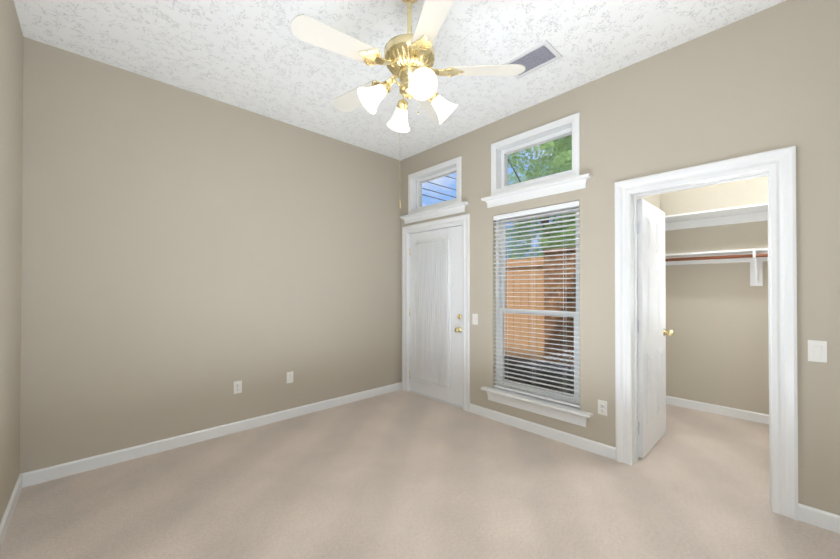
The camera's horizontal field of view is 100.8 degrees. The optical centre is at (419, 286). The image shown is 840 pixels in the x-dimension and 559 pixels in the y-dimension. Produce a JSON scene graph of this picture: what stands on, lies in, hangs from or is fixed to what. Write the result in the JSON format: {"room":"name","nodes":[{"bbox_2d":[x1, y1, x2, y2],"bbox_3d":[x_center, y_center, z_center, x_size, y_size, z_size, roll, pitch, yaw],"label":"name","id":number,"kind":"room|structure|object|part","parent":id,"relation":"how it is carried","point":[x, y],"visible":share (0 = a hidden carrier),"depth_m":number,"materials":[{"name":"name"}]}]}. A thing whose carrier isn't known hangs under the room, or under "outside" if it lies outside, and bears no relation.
{"room":"bedroom","nodes":[
{"label":"bedroom","id":0,"kind":"room"},
{"bbox_2d":[0,0,22,522],"bbox_3d":[-1.256,-0.178,0.725,0.140,3.020,4.260,0,-1,-43],"label":"wall","id":1,"kind":"structure","parent":0,"point":[11,86],"depth_m":2.01,"materials":[{"name":"beige paint"}]},
{"bbox_2d":[0,474,21,549],"bbox_3d":[-1.249,1.287,0.818,0.013,0.092,4.120,0,-1,-43],"label":"baseboard","id":2,"kind":"structure","parent":1,"relation":"attached to","point":[8,513],"depth_m":1.98,"materials":[{"name":"white wood"}]},
{"bbox_2d":[20,37,400,473],"bbox_3d":[-1.559,-0.159,3.461,3.450,3.020,0.140,0,-1,-43],"label":"wall","id":3,"kind":"structure","parent":0,"point":[189,258],"depth_m":2.93,"materials":[{"name":"beige paint"}]},
{"bbox_2d":[21,382,400,487],"bbox_3d":[-1.456,1.305,3.443,3.310,0.092,0.013,0,-1,-43],"label":"baseboard","id":4,"kind":"structure","parent":3,"relation":"attached to","point":[38,476],"depth_m":2.92,"materials":[{"name":"white wood"}]},
{"bbox_2d":[234,380,241,393],"bbox_3d":[-1.692,0.939,3.227,0.070,0.114,0.008,0,-1,-43],"label":"outlet","id":5,"kind":"object","parent":3,"relation":"attached to","point":[237,386],"visible":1,"depth_m":3.23,"materials":[{"name":"white plastic"}]},
{"bbox_2d":[287,371,292,382],"bbox_3d":[-1.332,0.937,3.563,0.070,0.114,0.013,0,-1,-43],"label":"outlet plate","id":6,"kind":"object","parent":3,"relation":"attached to","point":[289,377],"visible":1,"depth_m":3.56,"materials":[{"name":"white plastic"}]},
{"bbox_2d":[13,0,786,160],"bbox_3d":[0.745,-1.736,2.483,5.450,0.120,4.740,0,-1,-43],"label":"ceiling","id":7,"kind":"structure","parent":0,"point":[257,57],"depth_m":2.42,"materials":[{"name":"white paint"}]},
{"bbox_2d":[290,0,525,208],"bbox_3d":[-0.098,-1.057,1.955,1.220,1.245,1.220,0,-1,-43],"label":"ceiling fan","id":8,"kind":"object","parent":7,"relation":"hanging from","point":[408,60],"visible":1,"depth_m":1.85,"materials":[{"name":"gold metal"}]},
{"bbox_2d":[501,40,562,78],"bbox_3d":[0.823,-1.672,2.583,0.250,0.007,0.370,0,-1,-43],"label":"ceiling vent","id":9,"kind":"object","parent":7,"relation":"in","point":[552,49],"visible":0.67,"depth_m":2.52,"materials":[{"name":"white metal"}]},
{"bbox_2d":[510,45,555,74],"bbox_3d":[0.823,-1.674,2.583,0.186,0.001,0.306,0,-1,-43],"label":"vent duct","id":10,"kind":"object","parent":9,"relation":"attached to","point":[531,61],"visible":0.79,"depth_m":2.56,"materials":[{"name":"grey metal"}]},
{"bbox_2d":[513,45,552,74],"bbox_3d":[0.823,-1.671,2.583,0.186,0.005,0.297,0,-1,-43],"label":"louvres","id":11,"kind":"object","parent":9,"relation":"attached to","point":[535,57],"visible":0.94,"depth_m":2.55,"materials":[{"name":"white metal"}]},
{"bbox_2d":[0,390,839,558],"bbox_3d":[0.745,1.404,2.461,5.450,0.120,4.740,0,-1,-43],"label":"floor","id":12,"kind":"structure","parent":0,"point":[399,474],"depth_m":2.21,"materials":[{"name":"carpet"}]},
{"bbox_2d":[422,176,535,219],"bbox_3d":[-1.161,-2.951,13.909,14.073,9.250,10.437,0,-1,-43],"label":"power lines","id":13,"kind":"object","parent":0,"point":[440,193],"depth_m":11.24,"materials":[{"name":"black"}]},
{"bbox_2d":[401,0,839,515],"bbox_3d":[1.324,-0.162,3.017,0.140,3.020,4.740,0,-1,-43],"label":"wall","id":14,"kind":"structure","parent":0,"point":[767,79],"depth_m":2.33,"materials":[{"name":"beige paint"}]},
{"bbox_2d":[400,201,467,223],"bbox_3d":[0.129,-0.859,4.147,0.058,0.100,1.085,0,-1,-43],"label":"door transom sill","id":15,"kind":"structure","parent":14,"relation":"attached to","point":[451,209],"depth_m":4.09,"materials":[{"name":"white wood"}]},
{"bbox_2d":[408,156,461,213],"bbox_3d":[0.178,-1.169,4.177,0.089,0.524,0.874,0,-1,-43],"label":"window frame","id":16,"kind":"structure","parent":14,"relation":"attached to","point":[438,168],"depth_m":4.13,"materials":[{"name":"white wood"}]},
{"bbox_2d":[416,167,455,208],"bbox_3d":[0.234,-1.169,4.229,0.065,0.400,0.750,0,-1,-43],"label":"transom window","id":17,"kind":"structure","parent":14,"relation":"in","point":[419,188],"depth_m":4.34,"materials":[{"name":"white plastic"}]},
{"bbox_3d":[0.234,-1.169,4.229,0.005,0.330,0.680,0,-1,-43],"label":"glass","id":18,"kind":"part","parent":17,"relation":"part of","materials":[{"name":"clear glass"}]},
{"bbox_2d":[402,214,469,411],"bbox_3d":[0.203,0.289,4.189,0.162,2.133,1.106,0,-1,-43],"label":"door frame","id":19,"kind":"structure","parent":14,"relation":"attached to","point":[464,219],"depth_m":4.06,"materials":[{"name":"white wood"}]},
{"bbox_2d":[410,225,462,406],"bbox_3d":[0.173,0.333,4.162,0.126,2.014,0.900,0,-1,-43],"label":"exterior door","id":20,"kind":"structure","parent":14,"relation":"in","point":[453,394],"depth_m":3.98,"materials":[{"name":"white paint"}]},
{"bbox_2d":[415,239,450,387],"bbox_3d":[0.144,0.314,4.189,0.027,1.705,0.590,0,-1,-43],"label":"rods","id":21,"kind":"object","parent":20,"relation":"attached to","point":[417,378],"visible":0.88,"depth_m":4.15,"materials":[{"name":"white"}]},
{"bbox_2d":[415,238,448,388],"bbox_3d":[0.137,0.314,4.182,0.026,1.735,0.570,0,-1,-43],"label":"door curtain","id":22,"kind":"object","parent":21,"relation":"hanging from","point":[431,315],"visible":1,"depth_m":4.17,"materials":[{"name":"white fabric"}]},
{"bbox_3d":[0.419,0.416,3.861,0.072,0.208,0.064,0,-1,-43],"label":"knob","id":23,"kind":"part","parent":20,"relation":"part of","materials":[{"name":"gold metal"}]},
{"bbox_2d":[472,314,477,324],"bbox_3d":[0.585,0.353,3.691,0.007,0.114,0.070,0,-1,-43],"label":"light switch","id":24,"kind":"object","parent":14,"relation":"attached to","point":[475,320],"visible":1,"depth_m":3.69,"materials":[{"name":"white plastic"}]},
{"bbox_2d":[491,112,579,195],"bbox_3d":[1.079,-1.181,3.267,0.154,0.534,0.884,0,-1,-43],"label":"transom window","id":25,"kind":"structure","parent":14,"relation":"in","point":[505,153],"depth_m":3.24,"materials":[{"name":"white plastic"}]},
{"bbox_2d":[481,173,591,207],"bbox_3d":[1.016,-0.856,3.205,0.058,0.100,1.066,0,-1,-43],"label":"window sill","id":26,"kind":"structure","parent":14,"relation":"attached to","point":[579,182],"depth_m":3.14,"materials":[{"name":"white wood"}]},
{"bbox_2d":[493,201,579,407],"bbox_3d":[1.056,0.152,3.235,0.055,1.738,0.858,0,-1,-43],"label":"window blind","id":27,"kind":"object","parent":14,"relation":"attached to","point":[552,208],"visible":0.9,"depth_m":3.19,"materials":[{"name":"white plastic"}]},
{"bbox_2d":[481,386,592,426],"bbox_3d":[1.033,1.098,3.208,0.121,0.125,1.072,0,-1,-43],"label":"window sill","id":28,"kind":"structure","parent":14,"relation":"attached to","point":[565,412],"depth_m":3.13,"materials":[{"name":"white wood"}]},
{"bbox_2d":[496,207,579,403],"bbox_3d":[1.106,0.160,3.283,0.080,1.760,0.870,0,-1,-43],"label":"window","id":29,"kind":"structure","parent":14,"relation":"in","point":[501,310],"depth_m":3.29,"materials":[{"name":"white plastic"}]},
{"bbox_2d":[469,403,615,459],"bbox_3d":[1.026,1.303,3.212,0.013,0.092,1.437,0,-1,-43],"label":"baseboard","id":30,"kind":"structure","parent":14,"relation":"attached to","point":[601,449],"depth_m":3.08,"materials":[{"name":"white wood"}]},
{"bbox_2d":[598,400,606,415],"bbox_3d":[1.452,0.968,2.765,0.008,0.114,0.070,0,-1,-43],"label":"outlet","id":31,"kind":"object","parent":14,"relation":"attached to","point":[604,407],"visible":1,"depth_m":2.76,"materials":[{"name":"white plastic"}]},
{"bbox_2d":[637,199,673,457],"bbox_3d":[1.963,0.328,2.939,0.779,2.015,0.179,0,-1,-43],"label":"closet door","id":32,"kind":"structure","parent":14,"relation":"in","point":[651,327],"depth_m":2.82,"materials":[{"name":"white paint"}]},
{"bbox_3d":[2.232,0.419,3.119,0.064,0.064,0.072,0,-1,-43],"label":"knob","id":33,"kind":"part","parent":32,"relation":"part of","materials":[{"name":"gold metal"}]},
{"bbox_2d":[637,176,764,369],"bbox_3d":[1.958,0.291,2.454,0.016,2.106,0.869,0,-1,-43],"label":"trim","id":34,"kind":"structure","parent":14,"relation":"attached to","point":[637,294],"depth_m":2.72,"materials":[{"name":"white wood"}]},
{"bbox_2d":[614,146,797,520],"bbox_3d":[1.901,0.318,2.401,0.140,2.052,0.761,0,-1,-43],"label":"door frame","id":35,"kind":"structure","parent":14,"relation":"attached to","point":[635,196],"depth_m":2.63,"materials":[{"name":"white wood"}]},
{"bbox_2d":[808,340,826,362],"bbox_3d":[2.225,0.365,1.945,0.012,0.120,0.072,0,-1,-43],"label":"light switch","id":36,"kind":"object","parent":14,"relation":"attached to","point":[817,351],"visible":1,"depth_m":1.94,"materials":[{"name":"white plastic"}]},
{"bbox_2d":[798,503,839,533],"bbox_3d":[2.368,1.293,1.786,0.013,0.092,0.572,0,-1,-43],"label":"baseboard","id":37,"kind":"structure","parent":14,"relation":"attached to","point":[820,518],"depth_m":1.93,"materials":[{"name":"white wood"}]},
{"bbox_2d":[637,194,659,208],"bbox_3d":[2.132,-0.159,3.516,1.720,3.020,0.140,0,-1,-43],"label":"wall","id":38,"kind":"structure","parent":0,"point":[654,200],"depth_m":3.86,"materials":[{"name":"paint"}]},
{"bbox_2d":[660,176,768,414],"bbox_3d":[3.532,-0.160,3.385,0.140,3.020,2.250,0,-1,-43],"label":"wall","id":39,"kind":"structure","parent":0,"point":[717,347],"depth_m":3.68,"materials":[{"name":"paint"}]},
{"bbox_2d":[665,203,767,285],"bbox_3d":[3.335,-0.377,3.201,0.400,0.747,1.969,0,-1,-43],"label":"closet shelf","id":40,"kind":"object","parent":39,"relation":"attached to","point":[756,258],"visible":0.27,"depth_m":3.54,"materials":[{"name":"white wood"}]},
{"bbox_3d":[3.273,-0.287,3.143,0.033,0.033,1.930,0,-1,-43],"label":"rod","id":41,"kind":"part","parent":40,"relation":"part of","materials":[{"name":"brown wood"}]},
{"bbox_2d":[666,396,768,423],"bbox_3d":[3.476,1.304,3.322,0.013,0.092,1.970,0,-1,-43],"label":"baseboard","id":42,"kind":"structure","parent":39,"relation":"attached to","point":[726,411],"depth_m":3.66,"materials":[{"name":"white wood"}]},
{"label":"outside","id":43,"kind":"structure","parent":0,"visible":0},
{"bbox_3d":[4.168,1.693,9.416,12.790,0.100,20.000,0,-1,-43],"label":"ground","id":44,"kind":"structure","parent":43,"visible":0},
{"bbox_2d":[504,257,543,361],"bbox_3d":[-1.163,0.575,9.087,0.085,2.070,9.354,0,-1,-43],"label":"fence","id":45,"kind":"object","parent":44,"relation":"on","point":[515,300],"depth_m":5.92,"materials":[{"name":"brown wood"}]},
{"bbox_2d":[504,356,573,395],"bbox_3d":[-0.324,1.436,7.799,0.390,0.390,11.200,0,-1,-43],"label":"planter bed","id":46,"kind":"object","parent":44,"relation":"on","point":[542,376],"depth_m":5.29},
{"bbox_2d":[506,135,575,259],"bbox_3d":[5.675,-3.056,8.896,8.629,9.408,7.931,0,-1,-43],"label":"trees","id":47,"kind":"object","parent":44,"relation":"on","point":[555,146],"depth_m":7.99,"materials":[{"name":"green plant"}]},
{"bbox_2d":[544,247,575,366],"bbox_3d":[2.967,0.505,4.805,0.270,2.210,2.520,0,-1,-43],"label":"brick wall","id":48,"kind":"structure","parent":44,"relation":"on","point":[552,302],"depth_m":5.46,"materials":[{"name":"brown brick"}]}
]}

